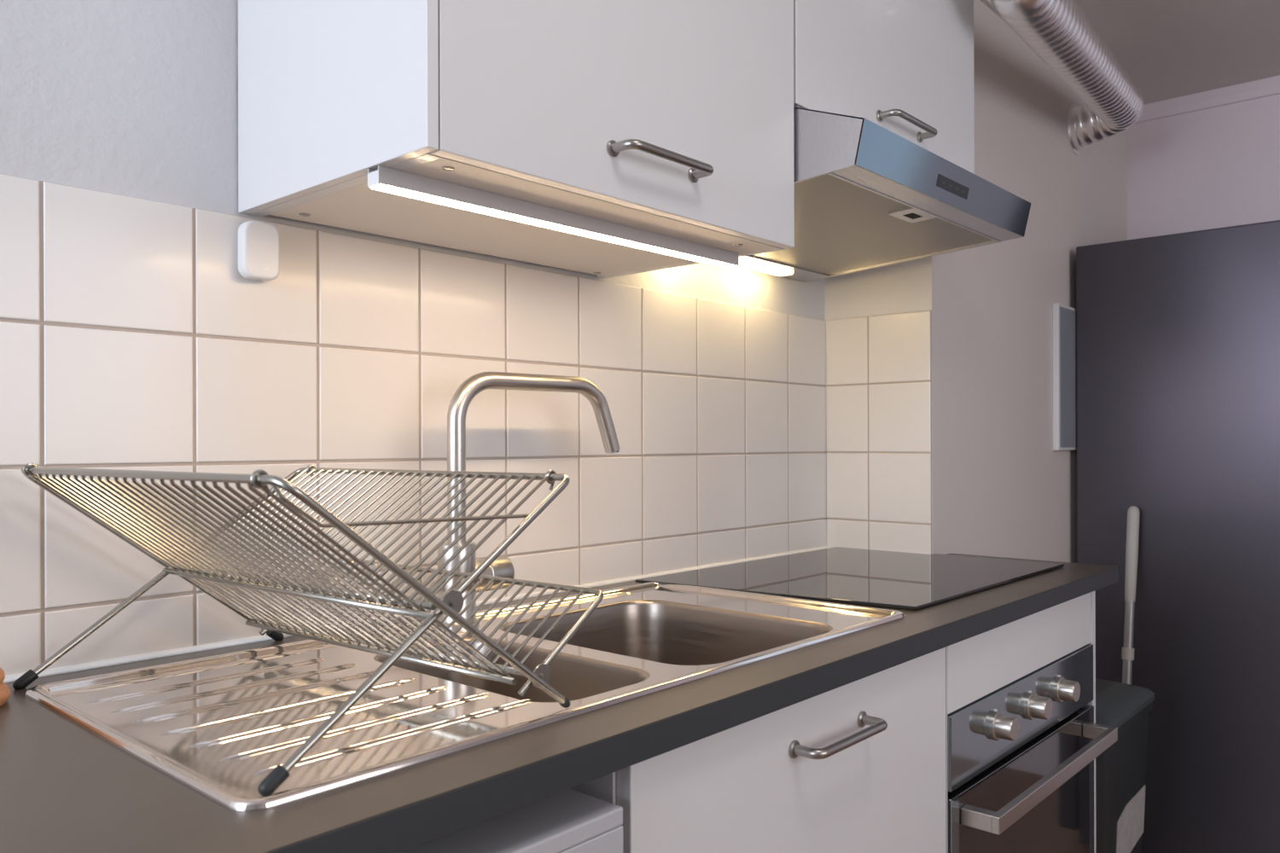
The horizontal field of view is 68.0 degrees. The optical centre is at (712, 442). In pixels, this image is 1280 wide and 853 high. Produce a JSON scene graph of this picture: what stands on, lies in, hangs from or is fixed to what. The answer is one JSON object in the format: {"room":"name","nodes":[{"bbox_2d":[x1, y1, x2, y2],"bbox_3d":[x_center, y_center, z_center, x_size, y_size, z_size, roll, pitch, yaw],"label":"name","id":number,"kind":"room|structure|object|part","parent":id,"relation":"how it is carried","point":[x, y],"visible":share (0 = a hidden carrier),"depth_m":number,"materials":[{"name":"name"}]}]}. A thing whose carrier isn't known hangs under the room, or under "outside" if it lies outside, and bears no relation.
{"room":"kitchen","nodes":[
{"label":"kitchen","id":0,"kind":"room"},
{"bbox_2d":[0,0,826,675],"bbox_3d":[-0.998,0.043,0.778,0.201,2.188,3.706,0,0,40],"label":"wall","id":1,"kind":"structure","parent":0,"point":[133,336],"depth_m":1.16,"materials":[{"name":"white tile"}]},
{"bbox_2d":[237,220,279,281],"bbox_3d":[-0.551,-0.231,1.144,0.024,0.069,0.044,0,0,40],"label":"sensor","id":2,"kind":"object","parent":1,"relation":"attached to","point":[258,242],"visible":1,"depth_m":1.13,"materials":[{"name":"white plastic"}]},
{"bbox_2d":[3,546,929,683],"bbox_3d":[-0.377,0.242,1.171,0.262,0.011,2.302,0,0,40],"label":"trim","id":3,"kind":"structure","parent":1,"relation":"attached to","point":[48,672],"depth_m":1.13,"materials":[{"name":"white"}]},
{"bbox_2d":[238,0,794,279],"bbox_3d":[-0.213,-0.621,1.238,0.434,0.688,0.609,0,0,40],"label":"upper cabinet","id":4,"kind":"object","parent":1,"relation":"attached to","point":[674,119],"visible":1,"depth_m":1.08,"materials":[{"name":"white laminate"}]},
{"bbox_3d":[-0.418,-0.622,1.021,0.396,0.687,0.013,0,0,40],"label":"panel","id":5,"kind":"part","parent":4,"relation":"part of","materials":[{"name":"white laminate"}]},
{"bbox_3d":[-0.224,-0.287,1.256,0.358,0.016,0.563,0,0,40],"label":"panel","id":6,"kind":"part","parent":4,"relation":"part of","materials":[{"name":"white"}]},
{"bbox_2d":[367,165,738,268],"bbox_3d":[-0.156,-0.268,1.179,0.021,0.020,0.586,0,0,40],"label":"strip light","id":7,"kind":"object","parent":4,"relation":"attached to","point":[385,179],"visible":1,"depth_m":1.11,"materials":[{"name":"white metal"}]},
{"bbox_3d":[-0.079,-0.623,1.134,0.018,0.687,0.592,0,0,40],"label":"door","id":8,"kind":"part","parent":4,"relation":"part of","materials":[{"name":"white laminate"}]},
{"bbox_3d":[-0.055,-0.335,1.118,0.038,0.018,0.158,0,0,40],"label":"handle","id":9,"kind":"part","parent":4,"relation":"part of","materials":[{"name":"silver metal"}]},
{"bbox_2d":[793,0,974,174],"bbox_3d":[0.174,-0.728,1.706,0.434,0.478,0.607,0,0,40],"label":"upper cabinet","id":10,"kind":"object","parent":1,"relation":"attached to","point":[905,67],"visible":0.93,"depth_m":1.58,"materials":[{"name":"white laminate"}]},
{"bbox_2d":[737,104,1031,281],"bbox_3d":[0.207,-0.415,1.680,0.500,0.140,0.602,0,0,40],"label":"extractor hood","id":11,"kind":"object","parent":10,"relation":"attached to","point":[867,196],"visible":0.7,"depth_m":1.55,"materials":[{"name":"silver metal"}]},
{"bbox_3d":[0.208,-0.368,1.679,0.384,0.029,0.594,0,0,40],"label":"filter frame","id":12,"kind":"part","parent":11,"relation":"part of","materials":[{"name":"silver metal"}]},
{"bbox_3d":[0.200,-0.368,1.685,0.484,0.032,0.599,0,0,40],"label":"plate","id":13,"kind":"part","parent":11,"relation":"part of","materials":[{"name":"silver metal"}]},
{"bbox_3d":[0.393,-0.413,1.526,0.016,0.061,0.602,0,0,40],"label":"panel","id":14,"kind":"part","parent":11,"relation":"part of","materials":[{"name":"silver metal"}]},
{"bbox_3d":[0.331,-0.533,1.585,0.038,0.018,0.158,0,0,40],"label":"handle","id":15,"kind":"part","parent":10,"relation":"part of","materials":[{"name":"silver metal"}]},
{"bbox_2d":[824,0,1127,563],"bbox_3d":[0.748,0.038,2.684,0.459,2.188,1.471,0,0,40],"label":"wall pier","id":16,"kind":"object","parent":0,"point":[939,368],"visible":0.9,"depth_m":2.18,"materials":[{"name":"white paint"}]},
{"bbox_2d":[979,0,1002,19],"bbox_3d":[0.905,-1.035,2.491,0.035,0.043,1.364,0,0,40],"label":"trim","id":17,"kind":"structure","parent":16,"relation":"attached to","point":[987,2],"depth_m":2.19,"materials":[{"name":"white paint"}]},
{"bbox_2d":[1052,302,1076,450],"bbox_3d":[0.966,-0.173,2.574,0.018,0.391,0.171,0,0,40],"label":"box","id":18,"kind":"object","parent":16,"relation":"attached to","point":[1064,317],"visible":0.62,"depth_m":2.53,"materials":[{"name":"white plastic"}]},
{"bbox_2d":[990,0,1143,154],"bbox_3d":[0.814,-0.918,2.113,0.196,0.303,1.281,0,0,29],"label":"ventilation duct","id":19,"kind":"object","parent":16,"relation":"attached to","point":[1058,32],"visible":1,"depth_m":2.04,"materials":[{"name":"silver metal"}]},
{"bbox_2d":[1074,0,1279,104],"bbox_3d":[0.813,-1.107,0.226,3.700,0.100,5.170,0,0,40],"label":"ceiling","id":20,"kind":"structure","parent":0,"point":[1169,49],"depth_m":2.49,"materials":[{"name":"grey paint"}]},
{"bbox_2d":[1126,93,1279,239],"bbox_3d":[2.610,0.032,2.032,3.241,2.188,0.100,0,0,40],"label":"wall","id":21,"kind":"structure","parent":0,"point":[1217,167],"depth_m":2.88,"materials":[{"name":"white paint"}]},
{"bbox_2d":[1134,75,1279,123],"bbox_3d":[2.525,-1.040,2.012,3.141,0.043,0.035,0,0,40],"label":"trim","id":22,"kind":"structure","parent":21,"relation":"attached to","point":[1269,86],"depth_m":2.85,"materials":[{"name":"white paint"}]},
{"bbox_3d":[0.819,1.181,0.226,3.700,0.100,5.170,0,0,40],"label":"floor","id":23,"kind":"structure","parent":0,"visible":0},
{"bbox_2d":[401,789,622,852],"bbox_3d":[-0.484,0.721,0.742,0.567,0.828,0.602,0,0,40],"label":"dishwasher","id":24,"kind":"object","parent":23,"relation":"on","point":[569,821],"visible":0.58,"depth_m":0.76,"materials":[{"name":"white metal"}]},
{"bbox_2d":[570,647,946,852],"bbox_3d":[-0.077,0.705,1.216,0.598,0.858,0.613,0,0,40],"label":"base cabinet","id":25,"kind":"object","parent":23,"relation":"on","point":[858,766],"visible":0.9,"depth_m":1.03,"materials":[{"name":"white laminate"}]},
{"bbox_3d":[0.145,0.326,1.047,0.038,0.018,0.158,0,0,40],"label":"handle","id":26,"kind":"part","parent":25,"relation":"part of","materials":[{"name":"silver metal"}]},
{"bbox_2d":[945,590,1095,852],"bbox_3d":[0.292,0.704,1.711,0.586,0.858,0.618,0,0,40],"label":"base cabinet","id":27,"kind":"object","parent":23,"relation":"on","point":[977,666],"visible":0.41,"depth_m":1.47,"materials":[{"name":"white laminate"}]},
{"bbox_2d":[0,553,1118,852],"bbox_3d":[-0.213,0.257,1.092,0.605,0.030,2.390,0,0,40],"label":"countertop","id":28,"kind":"structure","parent":27,"relation":"on","point":[65,788],"depth_m":0.72,"materials":[{"name":"grey laminate"}]},
{"bbox_2d":[0,668,10,706],"bbox_3d":[-0.702,0.211,0.858,0.103,0.064,0.103,0,0,40],"label":"wooden pot","id":29,"kind":"object","parent":28,"relation":"on","point":[4,689],"visible":1,"depth_m":0.87,"materials":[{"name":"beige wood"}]},
{"bbox_2d":[24,581,903,811],"bbox_3d":[-0.200,0.315,1.113,0.478,0.157,0.906,0,0,40],"label":"sink","id":30,"kind":"object","parent":28,"relation":"in","point":[218,726],"visible":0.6,"depth_m":0.93,"materials":[{"name":"silver metal"}]},
{"bbox_2d":[12,463,603,797],"bbox_3d":[-0.393,0.132,0.929,0.506,0.224,0.356,0,0,37],"label":"dish drying rack","id":31,"kind":"object","parent":30,"relation":"on","point":[450,603],"visible":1,"depth_m":0.88,"materials":[{"name":"silver metal"}]},
{"bbox_3d":[-0.600,0.120,1.017,0.003,0.186,0.228,0,0,37],"label":"rod","id":32,"kind":"part","parent":31,"relation":"part of","materials":[{"name":"silver metal"}]},
{"bbox_3d":[-0.586,0.120,1.006,0.003,0.186,0.228,0,0,37],"label":"rod","id":33,"kind":"part","parent":31,"relation":"part of","materials":[{"name":"silver metal"}]},
{"bbox_3d":[-0.572,0.120,0.996,0.003,0.186,0.228,0,0,37],"label":"rod","id":34,"kind":"part","parent":31,"relation":"part of","materials":[{"name":"silver metal"}]},
{"bbox_3d":[-0.558,0.120,0.985,0.003,0.186,0.228,0,0,37],"label":"rod","id":35,"kind":"part","parent":31,"relation":"part of","materials":[{"name":"silver metal"}]},
{"bbox_3d":[-0.544,0.120,0.975,0.003,0.186,0.228,0,0,37],"label":"rod","id":36,"kind":"part","parent":31,"relation":"part of","materials":[{"name":"silver metal"}]},
{"bbox_3d":[-0.530,0.120,0.964,0.003,0.186,0.228,0,0,37],"label":"rod","id":37,"kind":"part","parent":31,"relation":"part of","materials":[{"name":"silver metal"}]},
{"bbox_3d":[-0.516,0.120,0.954,0.003,0.186,0.228,0,0,37],"label":"rod","id":38,"kind":"part","parent":31,"relation":"part of","materials":[{"name":"silver metal"}]},
{"bbox_3d":[-0.502,0.120,0.944,0.003,0.186,0.228,0,0,37],"label":"rod","id":39,"kind":"part","parent":31,"relation":"part of","materials":[{"name":"silver metal"}]},
{"bbox_3d":[-0.488,0.120,0.933,0.003,0.186,0.228,0,0,37],"label":"rod","id":40,"kind":"part","parent":31,"relation":"part of","materials":[{"name":"silver metal"}]},
{"bbox_3d":[-0.474,0.120,0.923,0.003,0.186,0.228,0,0,37],"label":"rod","id":41,"kind":"part","parent":31,"relation":"part of","materials":[{"name":"silver metal"}]},
{"bbox_3d":[-0.460,0.120,0.912,0.003,0.186,0.228,0,0,37],"label":"rod","id":42,"kind":"part","parent":31,"relation":"part of","materials":[{"name":"silver metal"}]},
{"bbox_3d":[-0.446,0.120,0.902,0.003,0.186,0.228,0,0,37],"label":"rod","id":43,"kind":"part","parent":31,"relation":"part of","materials":[{"name":"silver metal"}]},
{"bbox_3d":[-0.432,0.120,0.891,0.003,0.186,0.228,0,0,37],"label":"rod","id":44,"kind":"part","parent":31,"relation":"part of","materials":[{"name":"silver metal"}]},
{"bbox_3d":[-0.535,0.085,1.090,0.003,0.104,0.151,0,0,37],"label":"rod","id":45,"kind":"part","parent":31,"relation":"part of","materials":[{"name":"silver metal"}]},
{"bbox_3d":[-0.418,0.119,0.881,0.003,0.186,0.228,0,0,37],"label":"rod","id":46,"kind":"part","parent":31,"relation":"part of","materials":[{"name":"silver metal"}]},
{"bbox_3d":[-0.521,0.085,1.080,0.003,0.104,0.151,0,0,37],"label":"rod","id":47,"kind":"part","parent":31,"relation":"part of","materials":[{"name":"silver metal"}]},
{"bbox_3d":[-0.508,0.085,1.070,0.003,0.104,0.151,0,0,37],"label":"rod","id":48,"kind":"part","parent":31,"relation":"part of","materials":[{"name":"silver metal"}]},
{"bbox_3d":[-0.404,0.119,0.871,0.003,0.186,0.228,0,0,37],"label":"rod","id":49,"kind":"part","parent":31,"relation":"part of","materials":[{"name":"silver metal"}]},
{"bbox_3d":[-0.495,0.085,1.060,0.003,0.104,0.151,0,0,37],"label":"rod","id":50,"kind":"part","parent":31,"relation":"part of","materials":[{"name":"silver metal"}]},
{"bbox_3d":[-0.390,0.119,0.860,0.003,0.186,0.228,0,0,37],"label":"rod","id":51,"kind":"part","parent":31,"relation":"part of","materials":[{"name":"silver metal"}]},
{"bbox_3d":[-0.481,0.085,1.050,0.003,0.104,0.151,0,0,37],"label":"rod","id":52,"kind":"part","parent":31,"relation":"part of","materials":[{"name":"silver metal"}]},
{"bbox_3d":[-0.376,0.119,0.850,0.003,0.186,0.228,0,0,37],"label":"rod","id":53,"kind":"part","parent":31,"relation":"part of","materials":[{"name":"silver metal"}]},
{"bbox_3d":[-0.468,0.085,1.040,0.003,0.104,0.151,0,0,37],"label":"rod","id":54,"kind":"part","parent":31,"relation":"part of","materials":[{"name":"silver metal"}]},
{"bbox_3d":[-0.454,0.085,1.029,0.003,0.104,0.151,0,0,37],"label":"rod","id":55,"kind":"part","parent":31,"relation":"part of","materials":[{"name":"silver metal"}]},
{"bbox_3d":[-0.362,0.119,0.839,0.003,0.186,0.228,0,0,37],"label":"rod","id":56,"kind":"part","parent":31,"relation":"part of","materials":[{"name":"silver metal"}]},
{"bbox_3d":[-0.413,0.132,0.901,0.503,0.218,0.272,0,0,37],"label":"leg frame","id":57,"kind":"part","parent":31,"relation":"part of","materials":[{"name":"silver metal"}]},
{"bbox_3d":[-0.441,0.085,1.019,0.003,0.104,0.151,0,0,37],"label":"rod","id":58,"kind":"part","parent":31,"relation":"part of","materials":[{"name":"silver metal"}]},
{"bbox_3d":[-0.348,0.119,0.829,0.003,0.186,0.228,0,0,37],"label":"rod","id":59,"kind":"part","parent":31,"relation":"part of","materials":[{"name":"silver metal"}]},
{"bbox_3d":[-0.427,0.085,1.009,0.003,0.104,0.151,0,0,37],"label":"rod","id":60,"kind":"part","parent":31,"relation":"part of","materials":[{"name":"silver metal"}]},
{"bbox_3d":[-0.334,0.119,0.818,0.003,0.186,0.228,0,0,37],"label":"rod","id":61,"kind":"part","parent":31,"relation":"part of","materials":[{"name":"silver metal"}]},
{"bbox_3d":[-0.414,0.085,0.999,0.003,0.104,0.151,0,0,37],"label":"rod","id":62,"kind":"part","parent":31,"relation":"part of","materials":[{"name":"silver metal"}]},
{"bbox_3d":[-0.320,0.119,0.808,0.003,0.186,0.228,0,0,37],"label":"rod","id":63,"kind":"part","parent":31,"relation":"part of","materials":[{"name":"silver metal"}]},
{"bbox_3d":[-0.400,0.085,0.989,0.003,0.104,0.151,0,0,37],"label":"rod","id":64,"kind":"part","parent":31,"relation":"part of","materials":[{"name":"silver metal"}]},
{"bbox_3d":[-0.387,0.085,0.979,0.003,0.104,0.151,0,0,37],"label":"rod","id":65,"kind":"part","parent":31,"relation":"part of","materials":[{"name":"silver metal"}]},
{"bbox_3d":[-0.306,0.119,0.797,0.003,0.186,0.228,0,0,37],"label":"rod","id":66,"kind":"part","parent":31,"relation":"part of","materials":[{"name":"silver metal"}]},
{"bbox_3d":[-0.373,0.085,0.969,0.003,0.104,0.151,0,0,37],"label":"rod","id":67,"kind":"part","parent":31,"relation":"part of","materials":[{"name":"silver metal"}]},
{"bbox_3d":[-0.292,0.119,0.787,0.003,0.186,0.228,0,0,37],"label":"rod","id":68,"kind":"part","parent":31,"relation":"part of","materials":[{"name":"silver metal"}]},
{"bbox_3d":[-0.360,0.085,0.959,0.003,0.104,0.151,0,0,37],"label":"rod","id":69,"kind":"part","parent":31,"relation":"part of","materials":[{"name":"silver metal"}]},
{"bbox_3d":[-0.278,0.119,0.776,0.003,0.186,0.228,0,0,37],"label":"rod","id":70,"kind":"part","parent":31,"relation":"part of","materials":[{"name":"silver metal"}]},
{"bbox_3d":[-0.347,0.085,0.949,0.003,0.104,0.151,0,0,37],"label":"rod","id":71,"kind":"part","parent":31,"relation":"part of","materials":[{"name":"silver metal"}]},
{"bbox_3d":[-0.264,0.119,0.766,0.003,0.186,0.228,0,0,37],"label":"rod","id":72,"kind":"part","parent":31,"relation":"part of","materials":[{"name":"silver metal"}]},
{"bbox_3d":[-0.333,0.084,0.939,0.003,0.104,0.151,0,0,37],"label":"rod","id":73,"kind":"part","parent":31,"relation":"part of","materials":[{"name":"silver metal"}]},
{"bbox_3d":[-0.320,0.084,0.929,0.003,0.104,0.151,0,0,37],"label":"rod","id":74,"kind":"part","parent":31,"relation":"part of","materials":[{"name":"silver metal"}]},
{"bbox_3d":[-0.250,0.119,0.756,0.003,0.186,0.228,0,0,37],"label":"rod","id":75,"kind":"part","parent":31,"relation":"part of","materials":[{"name":"silver metal"}]},
{"bbox_3d":[-0.306,0.084,0.919,0.003,0.104,0.151,0,0,37],"label":"rod","id":76,"kind":"part","parent":31,"relation":"part of","materials":[{"name":"silver metal"}]},
{"bbox_3d":[-0.293,0.084,0.909,0.003,0.104,0.151,0,0,37],"label":"rod","id":77,"kind":"part","parent":31,"relation":"part of","materials":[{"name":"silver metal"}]},
{"bbox_3d":[-0.279,0.084,0.899,0.003,0.104,0.151,0,0,37],"label":"rod","id":78,"kind":"part","parent":31,"relation":"part of","materials":[{"name":"silver metal"}]},
{"bbox_3d":[-0.266,0.084,0.889,0.003,0.104,0.151,0,0,37],"label":"rod","id":79,"kind":"part","parent":31,"relation":"part of","materials":[{"name":"silver metal"}]},
{"bbox_3d":[-0.252,0.084,0.879,0.003,0.104,0.151,0,0,37],"label":"rod","id":80,"kind":"part","parent":31,"relation":"part of","materials":[{"name":"silver metal"}]},
{"bbox_3d":[-0.239,0.084,0.869,0.003,0.104,0.151,0,0,37],"label":"rod","id":81,"kind":"part","parent":31,"relation":"part of","materials":[{"name":"silver metal"}]},
{"bbox_2d":[441,589,463,616],"bbox_3d":[-0.212,0.131,0.770,0.008,0.022,0.022,0,0,37],"label":"washer","id":82,"kind":"object","parent":31,"relation":"in","point":[452,602],"depth_m":0.77,"materials":[{"name":"silver metal"}]},
{"bbox_3d":[-0.225,0.084,0.859,0.003,0.104,0.151,0,0,37],"label":"rod","id":83,"kind":"part","parent":31,"relation":"part of","materials":[{"name":"silver metal"}]},
{"bbox_3d":[-0.212,0.084,0.848,0.003,0.104,0.151,0,0,37],"label":"rod","id":84,"kind":"part","parent":31,"relation":"part of","materials":[{"name":"silver metal"}]},
{"bbox_3d":[-0.199,0.084,0.838,0.003,0.104,0.151,0,0,37],"label":"rod","id":85,"kind":"part","parent":31,"relation":"part of","materials":[{"name":"silver metal"}]},
{"bbox_2d":[532,663,550,688],"bbox_3d":[-0.155,0.212,0.855,0.008,0.022,0.022,0,0,37],"label":"washer","id":86,"kind":"object","parent":31,"relation":"in","point":[542,672],"depth_m":0.85,"materials":[{"name":"silver metal"}]},
{"bbox_3d":[-0.225,0.308,1.030,0.330,0.130,0.160,0,0,40],"label":"bowl","id":87,"kind":"part","parent":30,"relation":"part of","materials":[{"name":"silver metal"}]},
{"bbox_3d":[-0.062,0.318,1.241,0.372,0.150,0.304,0,0,40],"label":"bowl","id":88,"kind":"part","parent":30,"relation":"part of","materials":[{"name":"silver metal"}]},
{"bbox_2d":[434,371,620,629],"bbox_3d":[-0.254,0.072,1.363,0.058,0.342,0.330,0,0,40],"label":"mixer tap","id":89,"kind":"object","parent":28,"relation":"on","point":[503,567],"visible":0.76,"depth_m":1.27,"materials":[{"name":"silver metal"}]},
{"bbox_3d":[-0.310,0.182,1.296,0.045,0.045,0.068,0,0,40],"label":"lever","id":90,"kind":"part","parent":89,"relation":"part of","materials":[{"name":"silver metal"}]},
{"bbox_3d":[-0.249,0.018,1.370,0.024,0.234,0.314,0,0,40],"label":"spout","id":91,"kind":"part","parent":89,"relation":"part of","materials":[{"name":"silver metal"}]},
{"bbox_2d":[634,546,1064,610],"bbox_3d":[0.270,0.237,1.714,0.500,0.006,0.661,0,0,40],"label":"induction hob","id":92,"kind":"object","parent":28,"relation":"in","point":[903,580],"visible":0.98,"depth_m":1.66,"materials":[{"name":"black glass"}]},
{"bbox_3d":[0.504,0.323,1.524,0.018,0.098,0.593,0,0,40],"label":"filler panel","id":93,"kind":"part","parent":27,"relation":"part of","materials":[{"name":"white laminate"}]},
{"bbox_2d":[947,644,1117,852],"bbox_3d":[0.331,0.681,1.668,0.590,0.614,0.593,0,0,40],"label":"oven","id":94,"kind":"object","parent":27,"relation":"in","point":[1021,755],"visible":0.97,"depth_m":1.48,"materials":[{"name":"black glass"}]},
{"bbox_3d":[0.429,0.419,1.389,0.032,0.043,0.043,0,0,40],"label":"knob","id":95,"kind":"part","parent":94,"relation":"part of","materials":[{"name":"silver metal"}]},
{"bbox_3d":[0.506,0.735,1.523,0.024,0.496,0.593,0,0,40],"label":"oven door","id":96,"kind":"part","parent":94,"relation":"part of","materials":[{"name":"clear glass"}]},
{"bbox_3d":[0.505,0.426,1.523,0.024,0.104,0.593,0,0,40],"label":"control panel","id":97,"kind":"part","parent":94,"relation":"part of","materials":[{"name":"grey"}]},
{"bbox_3d":[0.515,0.419,1.492,0.032,0.043,0.043,0,0,40],"label":"knob","id":98,"kind":"part","parent":94,"relation":"part of","materials":[{"name":"silver metal"}]},
{"bbox_3d":[0.531,0.518,1.492,0.056,0.024,0.520,0,0,40],"label":"handle","id":99,"kind":"part","parent":94,"relation":"part of","materials":[{"name":"silver metal"}]},
{"bbox_3d":[0.598,0.419,1.592,0.032,0.043,0.043,0,0,40],"label":"knob","id":100,"kind":"part","parent":94,"relation":"part of","materials":[{"name":"silver metal"}]},
{"bbox_2d":[1095,678,1154,852],"bbox_3d":[0.775,0.836,2.078,0.291,0.592,0.367,0,0,40],"label":"waste bin","id":101,"kind":"object","parent":23,"relation":"on","point":[1120,770],"visible":0.33,"depth_m":1.98,"materials":[{"name":"grey plastic"}]},
{"bbox_3d":[0.774,0.557,2.078,0.291,0.036,0.367,0,0,40],"label":"lid","id":102,"kind":"part","parent":101,"relation":"part of","materials":[{"name":"grey plastic"}]},
{"bbox_2d":[1121,506,1140,685],"bbox_3d":[1.028,0.649,2.382,0.040,0.962,0.266,0,0,40],"label":"broom","id":103,"kind":"object","parent":23,"relation":"on","point":[1132,525],"visible":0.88,"depth_m":2.44,"materials":[{"name":"grey"}]},
{"bbox_2d":[1076,220,1279,852],"bbox_3d":[1.432,0.296,2.584,0.680,1.668,0.537,0,0,40],"label":"refrigerator","id":104,"kind":"object","parent":23,"relation":"on","point":[1178,335],"visible":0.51,"depth_m":2.40,"materials":[{"name":"black metal"}]}
]}

